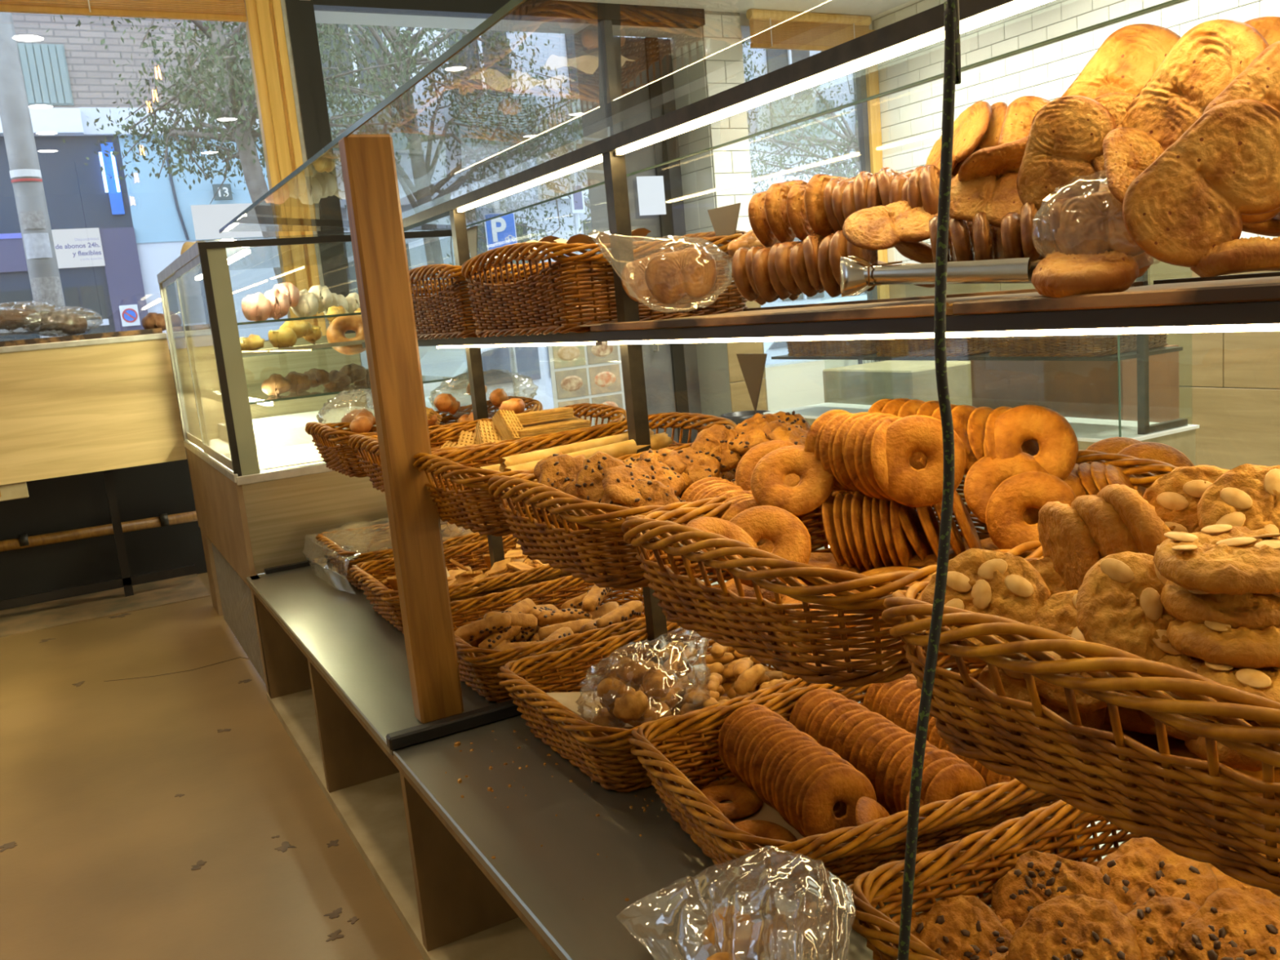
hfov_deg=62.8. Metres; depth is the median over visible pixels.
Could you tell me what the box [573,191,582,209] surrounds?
print
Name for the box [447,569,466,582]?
donut
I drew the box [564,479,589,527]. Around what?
cookie
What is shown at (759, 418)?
cookie
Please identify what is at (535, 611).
bar
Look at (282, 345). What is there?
pastry
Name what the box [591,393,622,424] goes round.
photo
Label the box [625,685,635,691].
pastry
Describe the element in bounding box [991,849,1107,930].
cookie
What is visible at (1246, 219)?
palmier
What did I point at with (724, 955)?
pastry
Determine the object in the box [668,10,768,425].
wall pillar
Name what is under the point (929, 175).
palmier
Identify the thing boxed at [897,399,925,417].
donut
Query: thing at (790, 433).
cookie
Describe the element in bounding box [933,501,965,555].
donut
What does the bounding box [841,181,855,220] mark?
palmier
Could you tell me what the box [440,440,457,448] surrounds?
block
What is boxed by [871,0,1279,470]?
wall
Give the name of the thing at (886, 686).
donut
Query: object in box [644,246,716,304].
palmier
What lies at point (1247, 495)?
cookie
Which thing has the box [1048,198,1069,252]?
palmier
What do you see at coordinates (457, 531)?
round cookie
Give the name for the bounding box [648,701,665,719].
pastry
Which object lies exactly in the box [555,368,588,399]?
photo
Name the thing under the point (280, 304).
bread roll
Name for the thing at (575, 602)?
bar
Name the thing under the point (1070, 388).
box
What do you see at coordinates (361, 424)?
pastry
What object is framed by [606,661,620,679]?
pastry
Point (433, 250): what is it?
street tree
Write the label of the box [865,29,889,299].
trim
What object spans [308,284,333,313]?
bread roll
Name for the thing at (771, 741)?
donut
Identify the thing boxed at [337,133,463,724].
wooden post
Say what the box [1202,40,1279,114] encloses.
palmier
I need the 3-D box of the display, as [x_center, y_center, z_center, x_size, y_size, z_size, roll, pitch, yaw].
[1.479,-0.355,5.128,0.470,1.325,2.350,-10,11,-28]
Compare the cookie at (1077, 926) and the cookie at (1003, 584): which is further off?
the cookie at (1077, 926)
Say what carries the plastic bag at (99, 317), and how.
on the tray at (126, 333)
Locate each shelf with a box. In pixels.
[237,314,361,328]
[246,375,456,402]
[266,688,554,959]
[771,346,1182,360]
[890,360,970,360]
[952,271,1279,315]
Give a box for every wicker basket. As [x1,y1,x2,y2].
[305,395,542,477]
[315,518,516,589]
[348,403,626,492]
[349,533,585,634]
[408,255,610,340]
[413,412,736,536]
[450,574,704,702]
[461,230,748,337]
[488,425,848,589]
[497,621,861,792]
[621,449,1177,687]
[628,660,1070,915]
[786,338,886,356]
[843,799,1143,959]
[875,337,1008,356]
[881,555,1279,896]
[987,333,1168,357]
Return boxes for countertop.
[246,562,711,755]
[392,664,1130,959]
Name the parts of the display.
post, rail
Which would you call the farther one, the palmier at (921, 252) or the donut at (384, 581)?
the donut at (384, 581)
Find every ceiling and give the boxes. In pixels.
[6,0,871,44]
[559,0,921,26]
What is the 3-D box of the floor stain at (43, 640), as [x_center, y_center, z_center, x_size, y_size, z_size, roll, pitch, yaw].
[-2.667,0.720,4.714,0.067,0.001,0.050,-10,11,-28]
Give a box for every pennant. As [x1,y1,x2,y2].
[466,225,477,274]
[706,202,741,270]
[736,353,767,413]
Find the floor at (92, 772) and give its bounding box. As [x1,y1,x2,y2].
[0,572,424,959]
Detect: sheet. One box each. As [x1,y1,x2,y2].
[257,442,339,470]
[546,691,634,728]
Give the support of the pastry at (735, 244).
on the tray at (922, 306)
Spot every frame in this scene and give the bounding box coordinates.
[0,0,247,22]
[361,0,1279,666]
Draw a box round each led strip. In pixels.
[435,341,601,348]
[456,156,602,212]
[605,323,1279,345]
[614,0,1053,155]
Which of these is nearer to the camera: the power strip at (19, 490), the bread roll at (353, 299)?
the bread roll at (353, 299)
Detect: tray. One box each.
[0,328,162,346]
[241,339,364,355]
[590,280,1147,331]
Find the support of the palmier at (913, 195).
on the palmier
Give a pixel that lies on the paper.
(186, 245)
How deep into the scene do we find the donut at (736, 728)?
1.69 m
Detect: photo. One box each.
[552,345,586,368]
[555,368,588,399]
[558,398,591,425]
[586,341,618,364]
[588,364,621,395]
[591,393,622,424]
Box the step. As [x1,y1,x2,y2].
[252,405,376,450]
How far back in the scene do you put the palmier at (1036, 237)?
1.17 m
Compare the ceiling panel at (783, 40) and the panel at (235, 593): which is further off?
the ceiling panel at (783, 40)
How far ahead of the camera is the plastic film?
3.45 m
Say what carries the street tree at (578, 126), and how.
on the ground
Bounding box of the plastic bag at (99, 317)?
[21,306,103,336]
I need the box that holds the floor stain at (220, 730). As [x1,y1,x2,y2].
[217,728,231,732]
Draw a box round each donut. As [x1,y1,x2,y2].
[380,575,395,584]
[386,576,398,590]
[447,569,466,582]
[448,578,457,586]
[449,558,470,571]
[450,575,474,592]
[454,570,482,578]
[456,566,472,578]
[472,573,488,579]
[474,577,484,584]
[483,554,491,568]
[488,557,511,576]
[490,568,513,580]
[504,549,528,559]
[506,561,533,570]
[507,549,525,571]
[515,539,521,550]
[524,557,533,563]
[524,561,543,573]
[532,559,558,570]
[643,660,664,669]
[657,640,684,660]
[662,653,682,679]
[669,681,693,697]
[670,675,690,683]
[675,696,685,705]
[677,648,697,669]
[679,702,699,722]
[680,476,731,500]
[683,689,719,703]
[685,480,736,502]
[685,516,759,571]
[685,684,702,693]
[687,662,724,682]
[691,482,731,502]
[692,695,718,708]
[697,484,726,500]
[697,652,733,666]
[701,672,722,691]
[701,675,726,684]
[701,784,762,819]
[702,484,742,498]
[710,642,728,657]
[713,493,753,517]
[715,489,739,497]
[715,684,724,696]
[717,496,765,545]
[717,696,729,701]
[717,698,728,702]
[718,703,770,770]
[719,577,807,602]
[720,489,752,502]
[720,497,773,552]
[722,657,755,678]
[723,707,771,766]
[724,709,785,783]
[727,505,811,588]
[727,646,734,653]
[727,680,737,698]
[733,649,750,658]
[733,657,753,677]
[733,663,765,695]
[733,715,781,776]
[733,819,796,856]
[734,666,769,680]
[735,440,799,490]
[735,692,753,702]
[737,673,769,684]
[737,718,796,791]
[743,723,799,791]
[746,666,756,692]
[749,728,798,790]
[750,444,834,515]
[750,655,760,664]
[751,729,817,807]
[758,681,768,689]
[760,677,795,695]
[760,735,817,807]
[764,670,782,681]
[764,740,822,812]
[771,743,821,813]
[774,746,840,827]
[777,591,872,627]
[782,671,796,679]
[782,751,841,828]
[787,755,856,837]
[789,688,835,725]
[795,691,847,732]
[795,762,854,836]
[802,766,876,844]
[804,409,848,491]
[804,697,842,734]
[807,552,862,573]
[808,698,859,741]
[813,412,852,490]
[817,702,870,746]
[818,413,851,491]
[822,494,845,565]
[825,709,867,749]
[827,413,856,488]
[831,711,885,755]
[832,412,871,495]
[832,493,856,568]
[840,716,894,762]
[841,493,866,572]
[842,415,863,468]
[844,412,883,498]
[848,566,919,594]
[848,722,901,769]
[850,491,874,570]
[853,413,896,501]
[855,796,894,853]
[856,726,908,774]
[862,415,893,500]
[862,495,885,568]
[862,673,914,711]
[864,731,915,804]
[867,398,893,413]
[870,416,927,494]
[871,497,894,567]
[871,674,916,713]
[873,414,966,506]
[875,734,929,815]
[878,680,916,717]
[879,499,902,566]
[880,398,911,416]
[883,742,938,813]
[885,680,918,723]
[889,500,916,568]
[893,688,921,727]
[893,746,937,812]
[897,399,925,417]
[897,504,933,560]
[900,694,920,729]
[900,749,959,811]
[905,701,919,733]
[906,791,929,848]
[907,549,955,567]
[914,715,932,734]
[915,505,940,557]
[916,400,939,416]
[920,757,972,808]
[923,763,986,831]
[926,716,936,741]
[928,724,940,747]
[931,404,968,475]
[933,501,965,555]
[937,737,946,750]
[946,743,953,753]
[951,404,977,470]
[952,490,982,549]
[953,753,963,759]
[962,756,974,767]
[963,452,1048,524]
[967,406,994,460]
[968,537,999,551]
[973,759,982,773]
[980,765,988,782]
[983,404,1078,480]
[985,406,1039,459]
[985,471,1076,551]
[986,769,1028,800]
[998,774,1025,799]
[1063,472,1088,497]
[1071,463,1079,476]
[1077,463,1098,494]
[1085,436,1157,475]
[1090,462,1109,491]
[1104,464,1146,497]
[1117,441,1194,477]
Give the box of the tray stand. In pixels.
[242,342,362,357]
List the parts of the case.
corner post, rail, door frame, sliding door, sliding door, door frame, sill, leg, corner post, panel, corner post, sill, steel panel, pane, rail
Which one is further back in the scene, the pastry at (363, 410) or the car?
the car
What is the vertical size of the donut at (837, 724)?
0.117 m
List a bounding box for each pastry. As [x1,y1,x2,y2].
[240,334,264,351]
[261,373,292,395]
[267,327,296,346]
[271,335,297,347]
[280,320,307,337]
[284,371,311,392]
[297,320,313,337]
[303,324,322,344]
[303,368,331,387]
[323,369,351,387]
[326,305,349,322]
[339,363,367,383]
[341,412,358,422]
[349,408,360,413]
[349,416,373,433]
[353,368,370,383]
[353,412,375,422]
[354,307,361,316]
[359,408,372,413]
[427,408,437,426]
[433,392,453,412]
[444,393,460,414]
[457,413,469,422]
[460,417,471,429]
[466,382,487,395]
[467,412,473,420]
[488,388,508,407]
[498,398,524,413]
[569,276,600,298]
[572,304,599,323]
[592,706,625,735]
[596,675,626,708]
[598,287,616,308]
[599,307,617,320]
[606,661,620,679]
[606,707,615,716]
[613,690,648,723]
[615,657,648,684]
[619,679,640,691]
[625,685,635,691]
[627,703,657,727]
[639,300,649,316]
[642,666,670,698]
[643,688,666,702]
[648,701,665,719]
[658,702,671,718]
[664,688,677,710]
[702,905,758,959]
[706,951,742,959]
[727,239,765,256]
[737,232,773,246]
[746,229,780,243]
[753,911,799,959]
[783,901,845,959]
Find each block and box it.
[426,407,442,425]
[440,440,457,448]
[456,430,477,447]
[474,419,502,444]
[491,409,524,439]
[515,406,573,424]
[517,419,591,438]
[521,416,576,425]
[522,417,582,427]
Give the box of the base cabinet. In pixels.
[248,583,560,959]
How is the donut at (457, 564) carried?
on the biscuit
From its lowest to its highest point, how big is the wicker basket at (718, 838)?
0.144 m
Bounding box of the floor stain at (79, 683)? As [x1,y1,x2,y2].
[71,680,84,686]
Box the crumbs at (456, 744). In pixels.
[444,729,718,925]
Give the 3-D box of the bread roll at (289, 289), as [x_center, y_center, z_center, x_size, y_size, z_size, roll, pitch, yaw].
[-1.349,-0.700,3.986,0.104,0.103,0.104,-10,11,-28]
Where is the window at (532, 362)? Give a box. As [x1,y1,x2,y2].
[365,346,554,424]
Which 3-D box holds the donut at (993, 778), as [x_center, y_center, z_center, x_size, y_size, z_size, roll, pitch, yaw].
[0.553,0.437,1.511,0.121,0.119,0.025,-8,10,-15]
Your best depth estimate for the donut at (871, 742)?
1.58 m
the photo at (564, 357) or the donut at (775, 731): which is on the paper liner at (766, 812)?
the donut at (775, 731)
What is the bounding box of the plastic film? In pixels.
[302,521,375,589]
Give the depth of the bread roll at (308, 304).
4.03 m
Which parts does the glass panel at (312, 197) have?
pane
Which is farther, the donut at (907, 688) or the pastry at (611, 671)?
the pastry at (611, 671)
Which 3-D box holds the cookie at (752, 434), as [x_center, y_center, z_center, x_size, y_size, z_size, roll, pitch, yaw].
[0.188,-0.072,1.802,0.097,0.050,0.082,1,11,32]
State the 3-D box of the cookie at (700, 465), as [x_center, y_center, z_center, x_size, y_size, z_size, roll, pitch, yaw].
[0.092,-0.021,1.772,0.083,0.065,0.083,-13,13,-40]
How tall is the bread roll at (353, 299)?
0.116 m
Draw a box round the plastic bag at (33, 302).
[0,300,67,335]
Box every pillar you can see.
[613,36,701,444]
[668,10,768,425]
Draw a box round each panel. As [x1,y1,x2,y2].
[211,542,266,685]
[218,0,755,233]
[746,8,871,51]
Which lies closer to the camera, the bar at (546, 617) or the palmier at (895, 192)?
the palmier at (895, 192)
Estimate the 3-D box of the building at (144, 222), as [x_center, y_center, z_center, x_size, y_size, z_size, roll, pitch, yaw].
[-11.862,-6.601,13.765,12.200,13.470,5.250,-10,11,-28]
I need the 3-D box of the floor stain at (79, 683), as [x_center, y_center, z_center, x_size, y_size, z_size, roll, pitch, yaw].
[-2.164,0.787,4.040,0.045,0.001,0.058,-10,11,-28]
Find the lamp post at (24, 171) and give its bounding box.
[0,12,70,337]
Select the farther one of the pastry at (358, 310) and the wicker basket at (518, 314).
the pastry at (358, 310)
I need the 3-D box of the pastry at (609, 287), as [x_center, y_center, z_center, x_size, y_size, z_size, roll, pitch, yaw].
[-0.062,-0.417,2.414,0.071,0.057,0.058,-10,11,-28]
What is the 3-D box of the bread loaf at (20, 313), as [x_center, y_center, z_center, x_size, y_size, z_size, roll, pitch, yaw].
[-2.851,-0.752,4.847,0.120,0.105,0.104,-10,11,-28]
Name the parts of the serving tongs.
arm, arm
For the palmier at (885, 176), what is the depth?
1.44 m
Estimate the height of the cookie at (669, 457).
0.066 m
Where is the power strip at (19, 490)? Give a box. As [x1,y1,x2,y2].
[0,481,29,501]
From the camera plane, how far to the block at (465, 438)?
2.47 m
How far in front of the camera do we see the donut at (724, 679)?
2.17 m
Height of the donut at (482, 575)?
0.058 m
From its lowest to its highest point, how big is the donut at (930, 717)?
0.122 m
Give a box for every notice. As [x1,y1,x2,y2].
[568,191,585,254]
[636,175,666,215]
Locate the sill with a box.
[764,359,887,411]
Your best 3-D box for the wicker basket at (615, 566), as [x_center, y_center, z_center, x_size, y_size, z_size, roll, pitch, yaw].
[0.101,0.025,1.726,0.630,0.148,0.480,-10,11,-28]
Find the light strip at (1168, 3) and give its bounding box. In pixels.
[466,0,1186,227]
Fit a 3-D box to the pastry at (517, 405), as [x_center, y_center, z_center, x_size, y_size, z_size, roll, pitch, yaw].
[-0.334,-0.187,2.729,0.070,0.052,0.051,1,12,34]
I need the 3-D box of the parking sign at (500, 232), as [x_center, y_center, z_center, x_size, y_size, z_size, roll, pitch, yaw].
[-1.215,-1.359,9.892,0.304,2.800,0.099,-10,11,-28]
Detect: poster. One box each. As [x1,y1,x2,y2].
[190,203,262,239]
[547,341,627,431]
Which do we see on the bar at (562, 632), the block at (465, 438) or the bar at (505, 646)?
the bar at (505, 646)
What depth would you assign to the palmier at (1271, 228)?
1.14 m
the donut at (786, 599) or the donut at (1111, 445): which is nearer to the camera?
the donut at (786, 599)
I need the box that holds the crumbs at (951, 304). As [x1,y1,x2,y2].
[853,299,989,308]
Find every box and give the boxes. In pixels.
[822,360,972,405]
[970,345,1178,422]
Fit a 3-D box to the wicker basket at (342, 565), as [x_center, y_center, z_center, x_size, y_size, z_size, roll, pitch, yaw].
[-0.723,0.216,3.499,0.630,0.144,0.480,-10,11,-28]
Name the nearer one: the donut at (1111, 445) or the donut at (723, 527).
the donut at (723, 527)
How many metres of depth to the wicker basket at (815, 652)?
1.08 m
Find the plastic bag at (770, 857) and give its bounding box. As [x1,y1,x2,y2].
[638,857,848,959]
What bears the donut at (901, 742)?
on the paper liner at (766, 812)
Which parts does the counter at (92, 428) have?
panel, frame rail, frame rail, frame post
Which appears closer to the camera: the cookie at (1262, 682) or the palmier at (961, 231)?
the cookie at (1262, 682)
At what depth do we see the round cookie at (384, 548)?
3.43 m
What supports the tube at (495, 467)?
on the tube
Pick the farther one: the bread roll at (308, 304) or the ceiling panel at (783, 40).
the ceiling panel at (783, 40)
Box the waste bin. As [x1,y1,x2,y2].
[720,409,769,425]
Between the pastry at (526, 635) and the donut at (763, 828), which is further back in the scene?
the pastry at (526, 635)
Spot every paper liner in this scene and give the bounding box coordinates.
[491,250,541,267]
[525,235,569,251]
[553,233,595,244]
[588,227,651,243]
[720,790,906,907]
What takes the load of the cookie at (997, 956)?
on the cookie at (1007, 923)
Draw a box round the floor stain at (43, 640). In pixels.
[39,638,55,642]
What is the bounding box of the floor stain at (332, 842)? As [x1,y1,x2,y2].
[326,839,338,848]
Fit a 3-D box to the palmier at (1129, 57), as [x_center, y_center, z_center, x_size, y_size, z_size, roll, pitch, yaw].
[0.545,-0.441,1.192,0.147,0.148,0.056,0,11,27]
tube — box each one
[478,463,500,474]
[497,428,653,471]
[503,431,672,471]
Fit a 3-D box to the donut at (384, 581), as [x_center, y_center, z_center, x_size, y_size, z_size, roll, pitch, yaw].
[-0.711,0.284,2.980,0.056,0.039,0.074,-8,10,-16]
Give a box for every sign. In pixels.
[51,227,105,268]
[119,304,140,326]
[212,183,232,200]
[484,213,519,396]
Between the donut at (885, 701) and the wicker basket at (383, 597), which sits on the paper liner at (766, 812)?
the donut at (885, 701)
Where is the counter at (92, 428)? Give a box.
[0,333,207,610]
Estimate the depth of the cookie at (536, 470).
1.73 m
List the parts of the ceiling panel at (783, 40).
cord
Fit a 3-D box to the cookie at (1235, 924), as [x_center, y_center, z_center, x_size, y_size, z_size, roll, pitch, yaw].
[0.625,0.484,1.070,0.136,0.078,0.119,3,13,42]
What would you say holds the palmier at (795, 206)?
on the palmier at (797, 261)
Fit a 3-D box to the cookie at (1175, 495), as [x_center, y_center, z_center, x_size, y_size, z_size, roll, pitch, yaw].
[0.478,0.035,0.891,0.101,0.090,0.055,1,12,34]
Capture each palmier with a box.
[621,251,666,302]
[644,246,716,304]
[731,247,766,305]
[745,246,761,297]
[747,190,777,247]
[751,246,786,302]
[764,179,807,242]
[767,242,799,301]
[774,240,802,295]
[786,184,815,240]
[789,242,824,297]
[802,233,825,291]
[804,173,848,236]
[817,231,840,297]
[822,177,845,231]
[828,230,847,285]
[831,176,855,229]
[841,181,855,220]
[842,200,937,249]
[846,240,878,292]
[853,170,872,212]
[866,173,882,208]
[876,167,902,205]
[877,260,934,288]
[888,168,914,203]
[893,240,933,263]
[901,177,909,201]
[906,165,924,208]
[918,164,954,214]
[925,101,991,172]
[928,216,956,262]
[949,172,1022,227]
[949,217,976,261]
[951,102,1007,176]
[958,136,1028,181]
[972,211,1004,260]
[998,95,1050,145]
[1000,212,1024,258]
[1020,201,1054,262]
[1031,249,1153,297]
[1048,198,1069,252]
[1052,189,1143,256]
[1061,23,1180,99]
[1091,92,1136,181]
[1098,182,1108,191]
[1102,127,1164,203]
[1122,18,1269,151]
[1122,98,1279,267]
[1190,235,1279,277]
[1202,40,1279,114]
[1241,208,1279,224]
[1241,212,1279,236]
[1243,16,1279,44]
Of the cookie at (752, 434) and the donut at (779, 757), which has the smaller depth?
the donut at (779, 757)
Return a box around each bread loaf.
[0,307,18,330]
[13,306,36,328]
[28,311,49,332]
[47,309,67,331]
[61,313,88,335]
[141,312,166,330]
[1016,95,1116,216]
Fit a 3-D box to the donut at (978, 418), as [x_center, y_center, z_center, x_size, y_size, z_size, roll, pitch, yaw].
[0.474,-0.049,1.397,0.106,0.097,0.046,-12,12,-35]
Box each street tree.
[45,13,448,284]
[182,20,583,293]
[487,35,786,262]
[743,44,860,296]
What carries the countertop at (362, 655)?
on the base cabinet
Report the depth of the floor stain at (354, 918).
2.25 m
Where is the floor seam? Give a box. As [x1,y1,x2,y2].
[103,657,248,681]
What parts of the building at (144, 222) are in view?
teal panel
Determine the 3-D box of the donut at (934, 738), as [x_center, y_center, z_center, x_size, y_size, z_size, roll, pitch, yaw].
[0.507,0.418,1.648,0.121,0.119,0.019,-8,10,-17]
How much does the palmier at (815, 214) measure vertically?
0.099 m
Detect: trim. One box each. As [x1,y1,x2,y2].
[0,573,210,637]
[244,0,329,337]
[284,0,367,408]
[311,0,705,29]
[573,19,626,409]
[854,31,877,300]
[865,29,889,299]
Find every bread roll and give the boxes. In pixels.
[241,292,271,321]
[263,288,289,319]
[273,282,299,307]
[290,288,318,317]
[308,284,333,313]
[323,293,348,315]
[345,292,360,313]
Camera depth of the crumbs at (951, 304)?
1.27 m
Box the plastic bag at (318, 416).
[315,388,371,423]
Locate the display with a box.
[763,269,1199,504]
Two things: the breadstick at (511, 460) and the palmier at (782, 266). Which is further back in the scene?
the breadstick at (511, 460)
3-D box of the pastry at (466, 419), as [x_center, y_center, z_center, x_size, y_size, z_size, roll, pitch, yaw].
[-0.498,-0.152,3.034,0.051,0.056,0.070,-9,10,-19]
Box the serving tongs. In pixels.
[840,255,1041,297]
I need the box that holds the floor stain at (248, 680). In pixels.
[239,679,251,683]
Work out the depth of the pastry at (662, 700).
1.94 m
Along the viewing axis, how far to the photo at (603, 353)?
6.94 m
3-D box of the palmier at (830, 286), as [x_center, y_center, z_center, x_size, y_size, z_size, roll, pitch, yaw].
[0.294,-0.323,1.561,0.031,0.100,0.131,-1,11,25]
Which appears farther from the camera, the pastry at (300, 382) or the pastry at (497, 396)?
the pastry at (300, 382)
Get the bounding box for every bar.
[386,675,606,751]
[453,611,511,642]
[468,634,515,644]
[469,635,487,647]
[478,625,521,655]
[482,610,537,631]
[492,639,510,673]
[493,640,545,658]
[504,597,536,613]
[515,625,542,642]
[528,606,552,617]
[529,632,539,641]
[530,626,573,653]
[536,604,558,609]
[537,608,591,626]
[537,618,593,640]
[560,591,611,609]
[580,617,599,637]
[581,584,611,611]
[588,601,618,619]
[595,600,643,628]
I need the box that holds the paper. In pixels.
[180,240,199,254]
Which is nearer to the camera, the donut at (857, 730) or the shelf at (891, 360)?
the donut at (857, 730)
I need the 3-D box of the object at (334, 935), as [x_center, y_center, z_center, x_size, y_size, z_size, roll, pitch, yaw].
[-0.643,0.959,2.203,0.037,0.001,0.035,-10,11,-28]
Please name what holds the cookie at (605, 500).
on the cookie
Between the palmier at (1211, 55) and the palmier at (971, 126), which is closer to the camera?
the palmier at (1211, 55)
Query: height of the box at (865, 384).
0.780 m
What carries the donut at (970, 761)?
on the paper liner at (766, 812)
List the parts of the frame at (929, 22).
post, post, rail, shelf rail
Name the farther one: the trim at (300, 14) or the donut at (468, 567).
the trim at (300, 14)
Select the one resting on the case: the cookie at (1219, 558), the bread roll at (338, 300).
the bread roll at (338, 300)
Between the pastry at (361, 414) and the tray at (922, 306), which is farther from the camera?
the pastry at (361, 414)
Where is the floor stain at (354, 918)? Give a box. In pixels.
[346,916,359,924]
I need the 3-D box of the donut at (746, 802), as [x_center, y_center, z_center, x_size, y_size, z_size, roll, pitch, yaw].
[0.135,0.502,1.643,0.111,0.019,0.112,-9,10,-23]
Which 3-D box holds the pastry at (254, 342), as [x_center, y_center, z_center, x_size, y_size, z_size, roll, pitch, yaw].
[-1.412,-0.493,3.793,0.076,0.066,0.100,3,13,41]
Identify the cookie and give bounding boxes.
[342,542,367,553]
[368,538,391,551]
[375,546,387,551]
[440,524,451,536]
[442,537,460,542]
[446,521,464,535]
[448,526,464,537]
[463,528,478,539]
[533,452,563,481]
[537,453,585,506]
[549,506,573,530]
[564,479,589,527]
[574,451,626,502]
[577,515,599,537]
[583,536,628,551]
[588,502,630,544]
[600,478,648,512]
[601,464,654,507]
[604,499,646,519]
[619,479,680,518]
[622,457,639,466]
[631,457,684,495]
[636,457,688,475]
[640,449,692,490]
[657,448,686,474]
[677,447,722,483]
[690,424,744,471]
[718,471,727,479]
[724,421,769,454]
[724,468,736,481]
[740,413,779,424]
[762,419,802,439]
[767,424,808,445]
[768,410,809,431]
[909,894,1013,959]
[920,548,1050,663]
[977,664,1106,757]
[977,951,1008,959]
[990,906,1022,954]
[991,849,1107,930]
[1006,893,1142,959]
[1021,590,1118,712]
[1027,557,1067,595]
[1037,501,1102,591]
[1071,494,1139,558]
[1075,551,1181,676]
[1096,484,1171,555]
[1096,837,1218,915]
[1103,706,1173,737]
[1124,895,1202,959]
[1135,689,1155,726]
[1142,465,1229,533]
[1152,524,1279,594]
[1157,650,1204,699]
[1160,579,1279,630]
[1163,690,1249,741]
[1165,618,1279,668]
[1174,888,1279,959]
[1184,719,1277,772]
[1196,463,1279,533]
[1196,661,1279,702]
[1207,862,1279,906]
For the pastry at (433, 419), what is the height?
0.056 m
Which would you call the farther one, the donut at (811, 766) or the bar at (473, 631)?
the bar at (473, 631)
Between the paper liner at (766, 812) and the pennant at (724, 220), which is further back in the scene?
the pennant at (724, 220)
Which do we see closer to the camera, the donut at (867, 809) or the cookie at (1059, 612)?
the cookie at (1059, 612)
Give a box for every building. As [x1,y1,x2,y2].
[0,12,288,349]
[318,22,866,395]
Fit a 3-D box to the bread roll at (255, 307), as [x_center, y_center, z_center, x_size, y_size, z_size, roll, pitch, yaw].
[-1.414,-0.634,3.865,0.103,0.113,0.105,-10,11,-28]
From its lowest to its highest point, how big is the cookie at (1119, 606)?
0.084 m
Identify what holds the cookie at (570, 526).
in the wicker basket at (615, 566)
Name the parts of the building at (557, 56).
balcony rail, balcony rail, balcony rail, cornice, balcony rail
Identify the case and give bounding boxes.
[156,230,460,697]
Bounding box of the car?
[760,294,866,364]
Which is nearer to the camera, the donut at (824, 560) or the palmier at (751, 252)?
the donut at (824, 560)
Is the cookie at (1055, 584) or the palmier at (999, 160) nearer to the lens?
the cookie at (1055, 584)
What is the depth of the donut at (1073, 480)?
1.33 m
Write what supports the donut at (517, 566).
on the biscuit
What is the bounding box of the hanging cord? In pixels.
[897,0,960,959]
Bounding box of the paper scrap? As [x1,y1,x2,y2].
[579,324,600,326]
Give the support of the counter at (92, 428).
on the floor at (92, 772)
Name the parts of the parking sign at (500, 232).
plate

